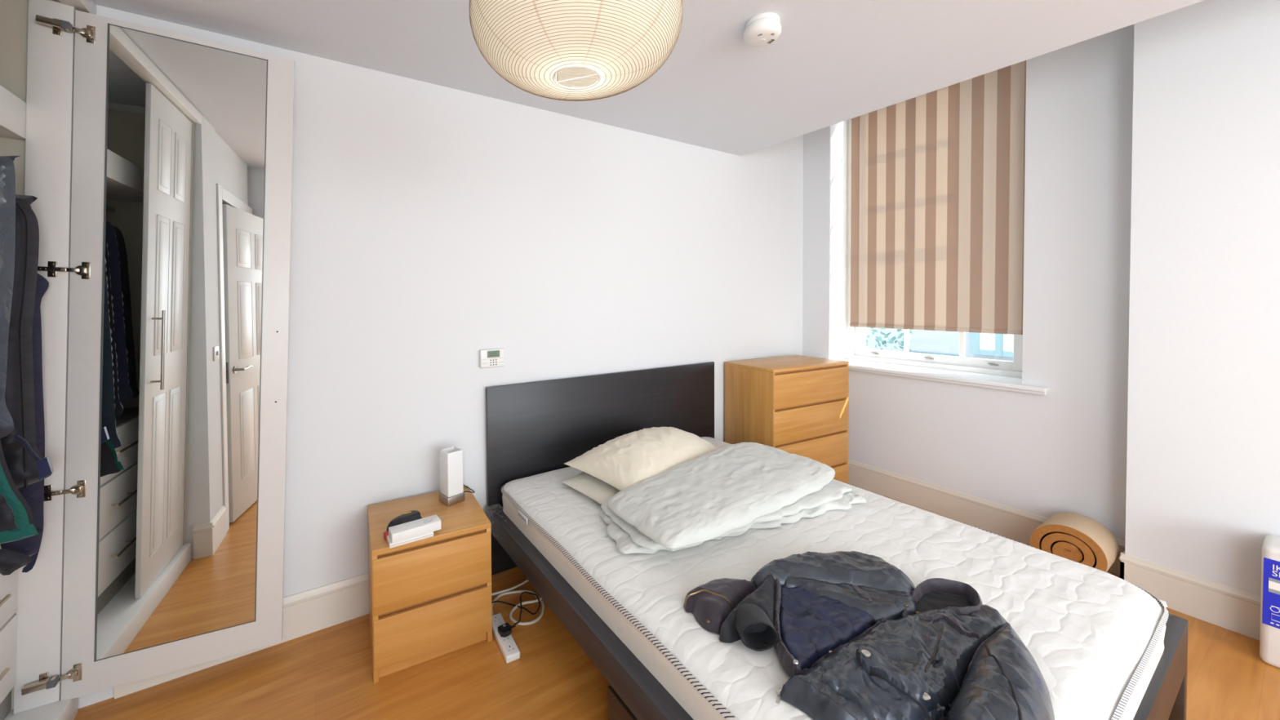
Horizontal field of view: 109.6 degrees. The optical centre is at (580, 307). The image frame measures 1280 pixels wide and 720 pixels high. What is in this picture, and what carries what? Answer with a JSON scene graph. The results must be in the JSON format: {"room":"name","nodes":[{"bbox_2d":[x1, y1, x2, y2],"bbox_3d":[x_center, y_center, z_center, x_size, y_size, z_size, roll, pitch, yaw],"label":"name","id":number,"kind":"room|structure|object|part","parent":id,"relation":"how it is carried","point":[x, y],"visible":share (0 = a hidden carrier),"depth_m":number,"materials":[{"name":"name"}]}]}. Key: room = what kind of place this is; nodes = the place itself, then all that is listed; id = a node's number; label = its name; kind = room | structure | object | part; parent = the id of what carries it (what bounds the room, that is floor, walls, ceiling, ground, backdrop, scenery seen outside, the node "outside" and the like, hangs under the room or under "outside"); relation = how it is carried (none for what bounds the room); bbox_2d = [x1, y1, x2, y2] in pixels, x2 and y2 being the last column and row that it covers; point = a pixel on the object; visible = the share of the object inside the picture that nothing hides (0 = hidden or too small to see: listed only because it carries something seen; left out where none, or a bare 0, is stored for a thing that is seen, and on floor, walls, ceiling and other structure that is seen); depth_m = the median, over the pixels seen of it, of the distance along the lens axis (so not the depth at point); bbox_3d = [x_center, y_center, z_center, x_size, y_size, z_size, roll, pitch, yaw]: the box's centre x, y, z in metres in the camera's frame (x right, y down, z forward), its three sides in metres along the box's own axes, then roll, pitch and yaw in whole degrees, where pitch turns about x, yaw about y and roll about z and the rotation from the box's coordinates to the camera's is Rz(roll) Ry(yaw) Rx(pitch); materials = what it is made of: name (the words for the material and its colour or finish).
{"room":"bedroom","nodes":[
{"label":"bedroom","id":0,"kind":"room"},
{"bbox_2d":[50,0,803,708],"bbox_3d":[-0.327,-0.370,2.601,5.950,3.600,0.160,-1,1,-31],"label":"wall","id":1,"kind":"structure","parent":0,"point":[433,226],"depth_m":2.35,"materials":[{"name":"paint"}]},
{"bbox_2d":[114,572,368,698],"bbox_3d":[0.094,1.329,2.779,4.280,0.190,0.017,-1,1,-31],"label":"baseboard","id":2,"kind":"structure","parent":1,"relation":"attached to","point":[305,612],"depth_m":2.00,"materials":[{"name":"white paint"}]},
{"bbox_2d":[479,347,504,368],"bbox_3d":[-0.474,0.273,2.413,0.136,0.096,0.028,-1,1,-31],"label":"alarm keypad","id":3,"kind":"object","parent":1,"relation":"attached to","point":[491,357],"visible":1,"depth_m":2.40,"materials":[{"name":"white plastic"}]},
{"bbox_2d":[92,0,1204,155],"bbox_3d":[0.892,-1.593,-0.630,4.736,1.043,6.600,-1,1,-31],"label":"ceiling","id":4,"kind":"structure","parent":0,"point":[831,62],"depth_m":1.93,"materials":[{"name":"paint"}]},
{"bbox_2d":[469,0,683,101],"bbox_3d":[-0.011,-0.798,0.975,0.452,0.599,0.452,-1,1,-27],"label":"pendant lamp","id":5,"kind":"object","parent":4,"relation":"hanging from","point":[560,50],"visible":1,"depth_m":0.88,"materials":[{"name":"paper"}]},
{"bbox_3d":[-0.009,-0.602,0.979,0.104,0.207,0.104,-1,1,-31],"label":"wire frame","id":6,"kind":"part","parent":5,"relation":"part of","materials":[{"name":"white metal"}]},
{"bbox_2d":[743,12,781,46],"bbox_3d":[0.714,-1.082,1.764,0.138,0.072,0.138,1,1,39],"label":"smoke detector","id":7,"kind":"object","parent":4,"relation":"attached to","point":[762,29],"visible":1,"depth_m":1.72,"materials":[{"name":"plastic"}]},
{"bbox_2d":[74,490,1279,719],"bbox_3d":[1.394,1.514,-0.191,5.950,0.080,6.750,-1,1,-31],"label":"floor","id":8,"kind":"structure","parent":0,"point":[326,673],"depth_m":1.72,"materials":[{"name":"laminate"}]},
{"bbox_2d":[0,0,294,719],"bbox_3d":[-1.492,0.192,1.110,1.337,2.553,1.194,-1,1,-31],"label":"wardrobe","id":9,"kind":"object","parent":8,"relation":"on","point":[157,163],"depth_m":1.64,"materials":[{"name":"wood"}]},
{"bbox_3d":[-1.753,1.133,1.319,0.034,0.012,0.180,1,0,-31],"label":"drawer handle","id":10,"kind":"part","parent":9,"relation":"part of","materials":[{"name":"silver metal"}]},
{"bbox_3d":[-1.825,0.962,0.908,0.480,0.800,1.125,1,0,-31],"label":"drawer","id":11,"kind":"part","parent":9,"relation":"part of","materials":[{"name":"white wood"}]},
{"bbox_3d":[-1.748,0.903,1.319,0.034,0.012,0.180,1,0,-31],"label":"drawer handle","id":12,"kind":"part","parent":9,"relation":"part of","materials":[{"name":"silver metal"}]},
{"bbox_3d":[-1.615,1.149,1.038,0.020,0.235,1.115,1,0,-31],"label":"drawer","id":13,"kind":"part","parent":9,"relation":"part of","materials":[{"name":"white wood"}]},
{"bbox_3d":[-1.609,0.909,1.038,0.020,0.225,1.115,1,0,-31],"label":"drawer","id":14,"kind":"part","parent":9,"relation":"part of","materials":[{"name":"white wood"}]},
{"bbox_2d":[0,155,19,438],"bbox_3d":[-1.904,-0.042,1.190,0.563,0.954,0.049,-1,1,-31],"label":"garment cover","id":15,"kind":"object","parent":9,"relation":"hanging from","point":[7,175],"visible":1,"depth_m":1.33,"materials":[{"name":"fabric"}]},
{"bbox_2d":[0,84,26,140],"bbox_3d":[-1.782,-0.618,0.909,0.495,0.120,1.125,1,0,-31],"label":"shelf","id":16,"kind":"object","parent":9,"relation":"attached to","point":[12,108],"depth_m":1.44,"materials":[{"name":"white wood"}]},
{"bbox_2d":[0,548,32,575],"bbox_3d":[-1.872,0.175,1.260,0.414,1.390,0.033,-1,1,-31],"label":"cloth","id":17,"kind":"object","parent":9,"relation":"hanging from","point":[11,561],"visible":1,"depth_m":1.36,"materials":[{"name":"fabric"}]},
{"bbox_3d":[-1.839,0.084,1.167,0.562,1.204,0.044,-1,1,-31],"label":"green trimmed apron","id":18,"kind":"part","parent":9,"relation":"part of","materials":[{"name":"fabric"}]},
{"bbox_2d":[0,273,48,572],"bbox_3d":[-1.988,0.187,1.330,0.554,1.416,0.064,-1,1,-31],"label":"coat","id":19,"kind":"object","parent":9,"relation":"hanging from","point":[33,495],"visible":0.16,"depth_m":1.47,"materials":[{"name":"fabric"}]},
{"bbox_2d":[0,194,53,488],"bbox_3d":[-1.928,0.049,1.267,0.604,1.138,0.080,-1,1,-31],"label":"coat","id":20,"kind":"object","parent":9,"relation":"hanging from","point":[26,465],"visible":0.78,"depth_m":1.39,"materials":[{"name":"fabric"}]},
{"bbox_3d":[-1.474,-1.056,1.103,0.065,0.056,1.190,1,0,-31],"label":"cornice","id":21,"kind":"part","parent":9,"relation":"part of","materials":[{"name":"white wood"}]},
{"bbox_2d":[96,25,266,660],"bbox_3d":[-1.487,0.131,1.697,0.460,2.250,0.005,1,0,-28],"label":"mirror","id":22,"kind":"object","parent":9,"relation":"attached to","point":[186,135],"depth_m":1.69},
{"bbox_2d":[367,485,492,683],"bbox_3d":[-0.688,1.186,2.021,0.467,0.517,0.434,-1,1,-27],"label":"nightstand","id":23,"kind":"object","parent":8,"relation":"on","point":[430,597],"visible":1,"depth_m":1.84,"materials":[{"name":"brown wood"}]},
{"bbox_3d":[-0.888,1.200,1.921,0.020,0.495,0.430,-1,1,-27],"label":"panel","id":24,"kind":"part","parent":23,"relation":"part of","materials":[{"name":"brown wood"}]},
{"bbox_2d":[386,510,422,531],"bbox_3d":[-0.743,0.903,1.897,0.148,0.054,0.100,-1,1,-31],"label":"glasses case","id":25,"kind":"object","parent":23,"relation":"on","point":[413,515],"visible":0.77,"depth_m":1.88,"materials":[{"name":"black plastic"}]},
{"bbox_2d":[383,531,433,547],"bbox_3d":[-0.697,0.920,1.821,0.173,0.022,0.102,-1,1,-32],"label":"box","id":26,"kind":"object","parent":23,"relation":"on","point":[386,537],"visible":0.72,"depth_m":1.78,"materials":[{"name":"white plastic"}]},
{"bbox_2d":[388,514,440,543],"bbox_3d":[-0.659,0.894,1.823,0.213,0.036,0.066,-1,1,-34],"label":"box","id":27,"kind":"object","parent":26,"relation":"on","point":[397,533],"visible":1,"depth_m":1.80,"materials":[{"name":"white cardboard"}]},
{"bbox_3d":[-0.594,1.076,1.835,0.461,0.218,0.020,-1,1,-27],"label":"drawer","id":28,"kind":"part","parent":23,"relation":"part of","materials":[{"name":"brown wood"}]},
{"bbox_3d":[-0.593,1.302,1.839,0.461,0.195,0.020,-1,1,-27],"label":"drawer","id":29,"kind":"part","parent":23,"relation":"part of","materials":[{"name":"brown wood"}]},
{"bbox_2d":[439,446,475,506],"bbox_3d":[-0.622,0.801,2.214,0.204,0.247,0.182,1,2,45],"label":"table lamp","id":30,"kind":"object","parent":23,"relation":"on","point":[451,482],"visible":1,"depth_m":2.11,"materials":[{"name":"metal"}]},
{"bbox_3d":[-0.614,0.783,2.140,0.082,0.207,0.082,1,2,45],"label":"lamp shade","id":31,"kind":"part","parent":30,"relation":"part of","materials":[{"name":"white glass"}]},
{"bbox_3d":[-0.575,0.915,2.274,0.077,0.017,0.178,-1,1,-14],"label":"lamp cord","id":32,"kind":"part","parent":30,"relation":"part of","materials":[{"name":"black plastic"}]},
{"bbox_3d":[-0.490,1.193,2.125,0.020,0.495,0.430,-1,1,-27],"label":"panel","id":33,"kind":"part","parent":23,"relation":"part of","materials":[{"name":"brown wood"}]},
{"bbox_2d":[492,613,519,663],"bbox_3d":[-0.334,1.428,1.947,0.060,0.030,0.264,-1,1,-28],"label":"power strip","id":34,"kind":"object","parent":8,"relation":"on","point":[508,646],"visible":0.8,"depth_m":1.89,"materials":[{"name":"white plastic"}]},
{"bbox_2d":[497,622,515,637],"bbox_3d":[-0.316,1.397,1.951,0.076,0.032,0.048,-1,1,-36],"label":"plug","id":35,"kind":"object","parent":34,"relation":"attached to","point":[504,630],"visible":1,"depth_m":1.94,"materials":[{"name":"black plastic"}]},
{"bbox_2d":[491,579,528,595],"bbox_3d":[-0.349,1.423,2.280,0.410,0.026,0.045,-1,1,-40],"label":"cable","id":36,"kind":"object","parent":8,"relation":"on","point":[526,580],"visible":0.44,"depth_m":2.25,"materials":[{"name":"white plastic"}]},
{"bbox_2d":[491,591,540,624],"bbox_3d":[-0.337,1.385,2.163,0.312,0.095,0.217,1,2,41],"label":"cable","id":37,"kind":"object","parent":8,"relation":"on","point":[535,594],"visible":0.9,"depth_m":2.14,"materials":[{"name":"black plastic"}]},
{"bbox_2d":[491,590,544,625],"bbox_3d":[-0.306,1.427,2.191,0.256,0.023,0.336,-1,1,-6],"label":"cable","id":38,"kind":"object","parent":8,"relation":"on","point":[499,596],"visible":0.77,"depth_m":2.15,"materials":[{"name":"white plastic"}]},
{"bbox_2d":[607,684,637,719],"bbox_3d":[0.581,1.334,1.202,0.597,0.235,0.920,-1,1,-31],"label":"box","id":39,"kind":"object","parent":8,"relation":"on","point":[618,709],"visible":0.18,"depth_m":1.40,"materials":[{"name":"black plastic"}]},
{"bbox_2d":[724,355,848,483],"bbox_3d":[1.532,0.903,3.340,0.800,1.000,0.437,-1,1,-27],"label":"dresser","id":40,"kind":"object","parent":8,"relation":"on","point":[792,404],"visible":0.71,"depth_m":3.16,"materials":[{"name":"brown wood"}]},
{"bbox_3d":[1.183,0.920,3.165,0.020,0.978,0.433,-1,1,-27],"label":"panel","id":41,"kind":"part","parent":40,"relation":"part of","materials":[{"name":"brown wood"}]},
{"bbox_3d":[1.626,0.799,3.152,0.794,0.223,0.020,-1,1,-27],"label":"drawer","id":42,"kind":"part","parent":40,"relation":"part of","materials":[{"name":"brown wood"}]},
{"bbox_3d":[1.624,0.558,3.147,0.794,0.227,0.020,-1,1,-27],"label":"drawer","id":43,"kind":"part","parent":40,"relation":"part of","materials":[{"name":"brown wood"}]},
{"bbox_3d":[1.627,1.040,3.157,0.794,0.223,0.020,-1,1,-27],"label":"drawer","id":44,"kind":"part","parent":40,"relation":"part of","materials":[{"name":"brown wood"}]},
{"bbox_3d":[1.629,1.262,3.161,0.794,0.188,0.020,-1,1,-27],"label":"drawer","id":45,"kind":"part","parent":40,"relation":"part of","materials":[{"name":"brown wood"}]},
{"bbox_3d":[1.879,0.908,3.519,0.020,0.978,0.433,-1,1,-27],"label":"panel","id":46,"kind":"part","parent":40,"relation":"part of","materials":[{"name":"brown wood"}]},
{"bbox_2d":[485,361,1187,719],"bbox_3d":[0.767,0.931,1.953,1.738,1.010,2.080,-1,1,-31],"label":"bed","id":47,"kind":"object","parent":8,"relation":"on","point":[535,428],"visible":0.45,"depth_m":2.45,"materials":[{"name":"wood"}]},
{"bbox_3d":[0.056,1.121,1.530,0.075,0.105,2.030,-1,1,-31],"label":"rail","id":48,"kind":"part","parent":47,"relation":"part of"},
{"bbox_3d":[0.237,0.917,2.836,1.714,1.010,0.020,-1,1,-31],"label":"headboard","id":49,"kind":"part","parent":47,"relation":"part of","materials":[{"name":"black wood"}]},
{"bbox_2d":[501,436,1168,719],"bbox_3d":[0.750,1.032,1.928,1.603,0.245,2.049,-1,1,-31],"label":"mattress","id":50,"kind":"object","parent":47,"relation":"on","point":[1095,637],"visible":0.36,"depth_m":1.48,"materials":[{"name":"white fabric"}]},
{"bbox_2d":[561,471,620,509],"bbox_3d":[0.323,0.873,2.340,0.834,0.079,0.535,-1,2,-41],"label":"pillow","id":51,"kind":"object","parent":50,"relation":"on","point":[596,489],"visible":0.16,"depth_m":2.15,"materials":[{"name":"beige fabric"}]},
{"bbox_2d":[564,426,719,490],"bbox_3d":[0.406,0.769,2.443,0.966,0.177,0.503,-1,2,-44],"label":"pillow","id":52,"kind":"object","parent":51,"relation":"on","point":[621,462],"visible":0.69,"depth_m":2.25,"materials":[{"name":"beige fabric"}]},
{"bbox_2d":[599,442,866,554],"bbox_3d":[0.648,0.833,2.076,1.261,0.154,0.639,-1,1,-27],"label":"duvet","id":53,"kind":"object","parent":50,"relation":"on","point":[732,490],"visible":1,"depth_m":1.89,"materials":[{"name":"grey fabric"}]},
{"bbox_2d":[683,551,1054,719],"bbox_3d":[0.816,0.880,1.255,0.816,0.117,0.764,-1,1,-31],"label":"jacket","id":54,"kind":"object","parent":50,"relation":"on","point":[854,637],"visible":1,"depth_m":1.20,"materials":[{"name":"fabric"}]},
{"bbox_3d":[0.450,0.892,1.388,0.259,0.063,0.158,-1,1,-31],"label":"pocket panel","id":55,"kind":"part","parent":54,"relation":"part of","materials":[{"name":"black fabric"}]},
{"bbox_3d":[0.472,0.923,1.068,0.011,0.011,0.039,0,1,37],"label":"zip pull","id":56,"kind":"part","parent":54,"relation":"part of","materials":[{"name":"silver metal"}]},
{"bbox_3d":[0.823,0.891,1.368,0.392,0.053,0.173,0,1,16],"label":"panel","id":57,"kind":"part","parent":54,"relation":"part of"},
{"bbox_3d":[0.860,0.895,1.172,0.771,0.061,0.234,-1,1,-31],"label":"panel","id":58,"kind":"part","parent":54,"relation":"part of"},
{"bbox_3d":[1.287,1.151,1.099,1.738,0.165,0.075,-1,1,-31],"label":"foot rail","id":59,"kind":"part","parent":47,"relation":"part of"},
{"bbox_3d":[1.447,1.095,2.370,0.150,0.105,2.030,-1,1,-31],"label":"rail","id":60,"kind":"part","parent":47,"relation":"part of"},
{"bbox_3d":[2.017,1.328,1.529,0.050,0.215,0.050,-1,1,-31],"label":"leg","id":61,"kind":"part","parent":47,"relation":"part of","materials":[{"name":"black wood"}]},
{"bbox_2d":[1029,512,1119,572],"bbox_3d":[2.590,1.266,2.359,0.240,0.298,0.277,-1,1,-31],"label":"roll","id":62,"kind":"object","parent":8,"relation":"on","point":[1076,537],"visible":0.79,"depth_m":2.29,"materials":[{"name":"brown wood"}]},
{"bbox_2d":[1259,534,1279,668],"bbox_3d":[2.913,1.188,1.654,0.195,0.478,0.445,-1,1,-31],"label":"package","id":63,"kind":"object","parent":8,"relation":"on","point":[1269,636],"visible":1,"depth_m":1.78,"materials":[{"name":"plastic"}]},
{"bbox_2d":[1268,580,1279,591],"bbox_3d":[2.775,1.098,1.693,0.001,0.030,0.198,-1,1,-31],"label":"picture","id":64,"kind":"object","parent":63,"relation":"attached to","point":[1273,585],"depth_m":1.77,"materials":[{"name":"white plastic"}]},
{"bbox_2d":[1268,577,1279,595],"bbox_3d":[2.776,1.099,1.694,0.001,0.056,0.198,-1,1,-31],"label":"picture","id":65,"kind":"object","parent":63,"relation":"attached to","point":[1273,582],"depth_m":1.77},
{"bbox_2d":[802,23,1134,541],"bbox_3d":[2.558,-0.351,3.185,0.410,3.500,1.825,-1,1,-31],"label":"wall","id":66,"kind":"structure","parent":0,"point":[1064,450],"depth_m":2.58,"materials":[{"name":"paint"}]},
{"bbox_2d":[849,60,1026,334],"bbox_3d":[2.421,-0.840,3.211,0.044,2.006,1.159,-1,1,-31],"label":"roller blind","id":67,"kind":"object","parent":66,"relation":"attached to","point":[937,177],"visible":0.79,"depth_m":3.09,"materials":[{"name":"beige fabric"}]},
{"bbox_2d":[840,119,1048,395],"bbox_3d":[2.464,-0.709,3.236,0.445,2.405,1.390,-1,1,-31],"label":"window","id":68,"kind":"structure","parent":66,"relation":"attached to","point":[1002,375],"depth_m":3.22,"materials":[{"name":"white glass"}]},
{"bbox_3d":[2.598,-0.722,3.320,0.040,2.267,1.065,-1,1,-31],"label":"sash","id":69,"kind":"part","parent":68,"relation":"part of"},
{"bbox_3d":[2.436,0.471,3.238,0.360,0.045,1.390,-1,1,-31],"label":"sill","id":70,"kind":"part","parent":68,"relation":"part of","materials":[{"name":"white paint"}]},
{"bbox_2d":[848,459,1125,576],"bbox_3d":[2.386,1.307,3.107,0.017,0.190,1.825,-1,1,-31],"label":"baseboard","id":71,"kind":"structure","parent":66,"relation":"attached to","point":[1007,522],"depth_m":2.97,"materials":[{"name":"beige wood"}]},
{"bbox_2d":[1124,0,1279,595],"bbox_3d":[4.188,-0.305,0.315,0.587,3.500,4.775,-1,1,-31],"label":"wall","id":72,"kind":"structure","parent":0,"point":[1202,497],"depth_m":2.02,"materials":[{"name":"paint"}]},
{"bbox_2d":[1119,550,1124,579],"bbox_3d":[2.779,1.320,2.289,0.191,0.190,0.017,-1,1,-31],"label":"pier","id":73,"kind":"object","parent":72,"relation":"attached to","point":[1122,554],"visible":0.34,"depth_m":2.24,"materials":[{"name":"black"}]},
{"bbox_2d":[1120,552,1261,640],"bbox_3d":[3.898,1.353,0.261,0.017,0.190,4.638,-1,1,-31],"label":"baseboard","id":74,"kind":"structure","parent":72,"relation":"attached to","point":[1236,610],"depth_m":2.05,"materials":[{"name":"white wood"}]},
{"label":"outside","id":75,"kind":"structure","parent":0,"visible":0},
{"bbox_3d":[5.998,2.353,8.125,9.400,0.150,15.000,-1,1,-31],"label":"ground","id":76,"kind":"structure","parent":75,"visible":0},
{"bbox_2d":[866,327,912,351],"bbox_3d":[4.106,0.854,6.545,1.280,2.938,1.310,-1,1,-31],"label":"shrub","id":77,"kind":"object","parent":76,"relation":"on","point":[891,340],"visible":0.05,"depth_m":6.31,"materials":[{"name":"green plant"}]},
{"bbox_2d":[866,327,1013,360],"bbox_3d":[5.259,-1.208,7.622,1.070,7.000,11.000,-1,1,-31],"label":"neighbouring building","id":78,"kind":"structure","parent":76,"relation":"on","point":[977,345],"depth_m":6.56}
]}

